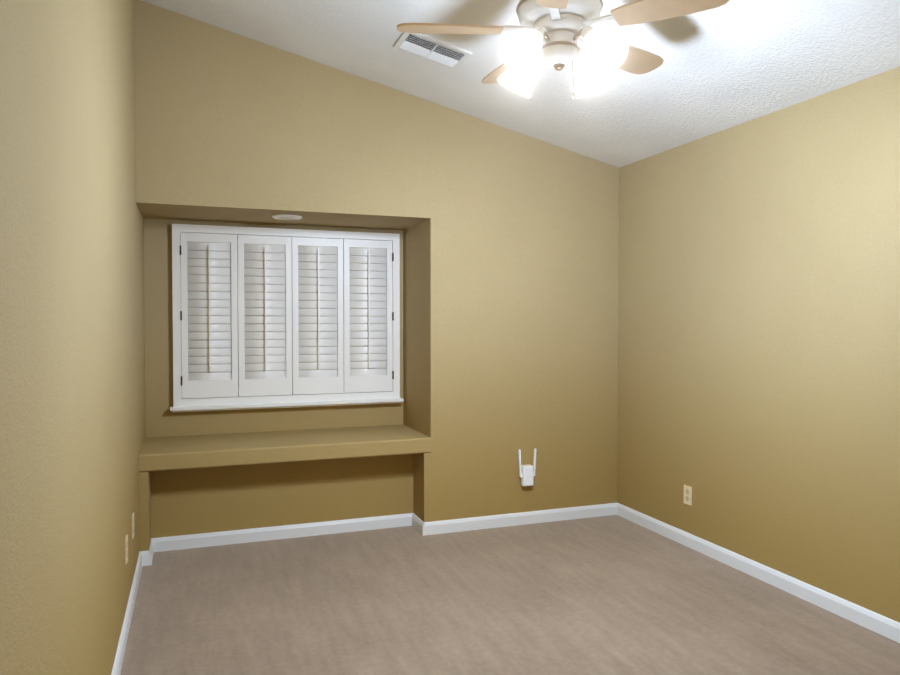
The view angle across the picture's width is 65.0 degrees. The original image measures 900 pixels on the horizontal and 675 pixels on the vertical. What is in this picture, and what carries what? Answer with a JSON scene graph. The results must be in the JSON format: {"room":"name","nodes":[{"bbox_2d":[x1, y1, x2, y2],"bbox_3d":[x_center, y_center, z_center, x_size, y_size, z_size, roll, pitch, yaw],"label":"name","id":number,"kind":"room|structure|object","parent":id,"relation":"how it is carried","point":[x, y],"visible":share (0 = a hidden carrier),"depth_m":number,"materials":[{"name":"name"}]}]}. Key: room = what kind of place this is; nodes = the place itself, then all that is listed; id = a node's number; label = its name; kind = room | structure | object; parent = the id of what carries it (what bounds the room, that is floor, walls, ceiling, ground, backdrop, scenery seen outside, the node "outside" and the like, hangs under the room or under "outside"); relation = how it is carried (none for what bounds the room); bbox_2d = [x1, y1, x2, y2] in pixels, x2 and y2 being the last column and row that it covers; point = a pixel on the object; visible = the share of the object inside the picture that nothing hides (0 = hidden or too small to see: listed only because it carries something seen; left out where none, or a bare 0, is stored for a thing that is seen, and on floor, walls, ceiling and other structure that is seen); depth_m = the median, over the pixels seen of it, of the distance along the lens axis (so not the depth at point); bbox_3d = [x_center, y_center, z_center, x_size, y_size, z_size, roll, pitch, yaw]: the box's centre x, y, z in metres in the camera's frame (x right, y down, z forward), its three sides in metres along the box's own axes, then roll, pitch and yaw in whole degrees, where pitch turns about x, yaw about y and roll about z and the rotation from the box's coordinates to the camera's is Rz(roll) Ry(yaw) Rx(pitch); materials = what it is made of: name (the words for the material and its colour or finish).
{"room":"empty bedroom","nodes":[
{"label":"empty bedroom","id":0,"kind":"room"},
{"bbox_2d":[0,0,145,674],"bbox_3d":[-1.370,-0.318,2.680,0.150,3.287,4.278,0,1,-20],"label":"wall","id":1,"kind":"structure","parent":0,"point":[72,386],"depth_m":1.77,"materials":[{"name":"beige paint"}]},
{"bbox_2d":[125,535,127,563],"bbox_3d":[-1.471,0.964,3.216,0.008,0.115,0.070,0,1,-20],"label":"outlet","id":2,"kind":"object","parent":1,"relation":"attached to","point":[126,549],"visible":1,"depth_m":3.18,"materials":[{"name":"beige plastic"}]},
{"bbox_2d":[132,513,133,538],"bbox_3d":[-1.601,0.951,3.572,0.008,0.115,0.070,0,1,-20],"label":"outlet","id":3,"kind":"object","parent":1,"relation":"attached to","point":[133,526],"visible":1,"depth_m":3.55,"materials":[{"name":"beige plastic"}]},
{"bbox_2d":[143,218,402,437],"bbox_3d":[-1.188,-0.351,4.943,1.743,3.253,0.150,0,1,-20],"label":"wall","id":4,"kind":"structure","parent":0,"point":[162,419],"depth_m":4.67,"materials":[{"name":"beige paint"}]},
{"bbox_2d":[237,238,238,392],"bbox_3d":[-1.130,-0.151,4.990,1.410,1.060,0.050,0,1,-20],"label":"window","id":5,"kind":"structure","parent":4,"relation":"in","point":[237,280],"depth_m":4.86,"materials":[{"name":"white"}]},
{"bbox_2d":[170,224,403,411],"bbox_3d":[-1.086,-0.131,4.860,1.570,1.224,0.085,0,1,-20],"label":"window shutters","id":6,"kind":"object","parent":4,"relation":"attached to","point":[302,318],"visible":1,"depth_m":4.84,"materials":[{"name":"white wood"}]},
{"bbox_2d":[139,453,430,550],"bbox_3d":[-1.053,1.017,4.604,1.743,0.531,0.635,0,1,-20],"label":"wall","id":7,"kind":"structure","parent":0,"point":[179,502],"depth_m":4.51,"materials":[{"name":"beige paint"}]},
{"bbox_2d":[139,424,430,471],"bbox_3d":[-1.053,0.702,4.598,1.743,0.100,0.635,0,1,-20],"label":"niche shelf","id":8,"kind":"object","parent":7,"relation":"on","point":[196,451],"visible":1,"depth_m":4.40,"materials":[{"name":"beige paint"}]},
{"bbox_2d":[111,503,899,674],"bbox_3d":[0.647,1.300,2.017,3.160,0.082,5.883,0,1,-20],"label":"baseboard","id":9,"kind":"structure","parent":7,"relation":"attached to","point":[882,625],"depth_m":4.39,"materials":[{"name":"white wood"}]},
{"bbox_2d":[134,0,618,521],"bbox_3d":[-0.413,-0.350,4.887,3.160,3.253,0.785,0,1,-20],"label":"wall","id":10,"kind":"structure","parent":0,"point":[510,291],"depth_m":4.65,"materials":[{"name":"beige paint"}]},
{"bbox_2d":[272,214,302,219],"bbox_3d":[-1.038,-0.764,4.504,0.192,0.012,0.192,0,1,-20],"label":"recessed light","id":11,"kind":"object","parent":10,"relation":"in","point":[286,217],"visible":1,"depth_m":4.47,"materials":[{"name":"white plastic"}]},
{"bbox_2d":[518,448,535,485],"bbox_3d":[0.524,0.883,4.811,0.132,0.250,0.052,0,1,-20],"label":"wifi extender","id":12,"kind":"object","parent":10,"relation":"attached to","point":[527,473],"visible":0.94,"depth_m":4.79,"materials":[{"name":"white plastic"}]},
{"bbox_2d":[120,515,899,674],"bbox_3d":[0.579,1.397,2.204,3.460,0.120,6.578,0,1,-20],"label":"floor","id":13,"kind":"structure","parent":0,"point":[611,595],"depth_m":3.38,"materials":[{"name":"carpet"}]},
{"bbox_2d":[142,0,899,167],"bbox_3d":[0.579,-1.591,2.138,3.560,0.979,6.678,0,1,-20],"label":"ceiling","id":14,"kind":"structure","parent":0,"point":[730,63],"depth_m":3.67,"materials":[{"name":"white paint"}]},
{"bbox_2d":[394,32,471,69],"bbox_3d":[-0.095,-1.546,3.799,0.363,0.092,0.250,0,1,-20],"label":"ceiling vent","id":15,"kind":"object","parent":14,"relation":"in","point":[435,50],"visible":0.96,"depth_m":3.79,"materials":[{"name":"white metal"}]},
{"bbox_2d":[397,0,729,98],"bbox_3d":[0.388,-1.204,2.669,1.159,0.649,1.116,0,1,-20],"label":"ceiling fan","id":16,"kind":"object","parent":14,"relation":"hanging from","point":[558,30],"visible":1,"depth_m":2.55,"materials":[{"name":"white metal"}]},
{"bbox_2d":[617,66,899,622],"bbox_3d":[1.862,0.036,3.486,0.150,2.544,4.993,0,1,-20],"label":"wall","id":17,"kind":"structure","parent":0,"point":[759,336],"depth_m":3.69,"materials":[{"name":"beige paint"}]},
{"bbox_2d":[684,485,691,505],"bbox_3d":[1.467,0.973,4.361,0.008,0.115,0.070,0,1,-20],"label":"outlet","id":18,"kind":"object","parent":17,"relation":"attached to","point":[687,495],"visible":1,"depth_m":4.35,"materials":[{"name":"beige plastic"}]}
]}

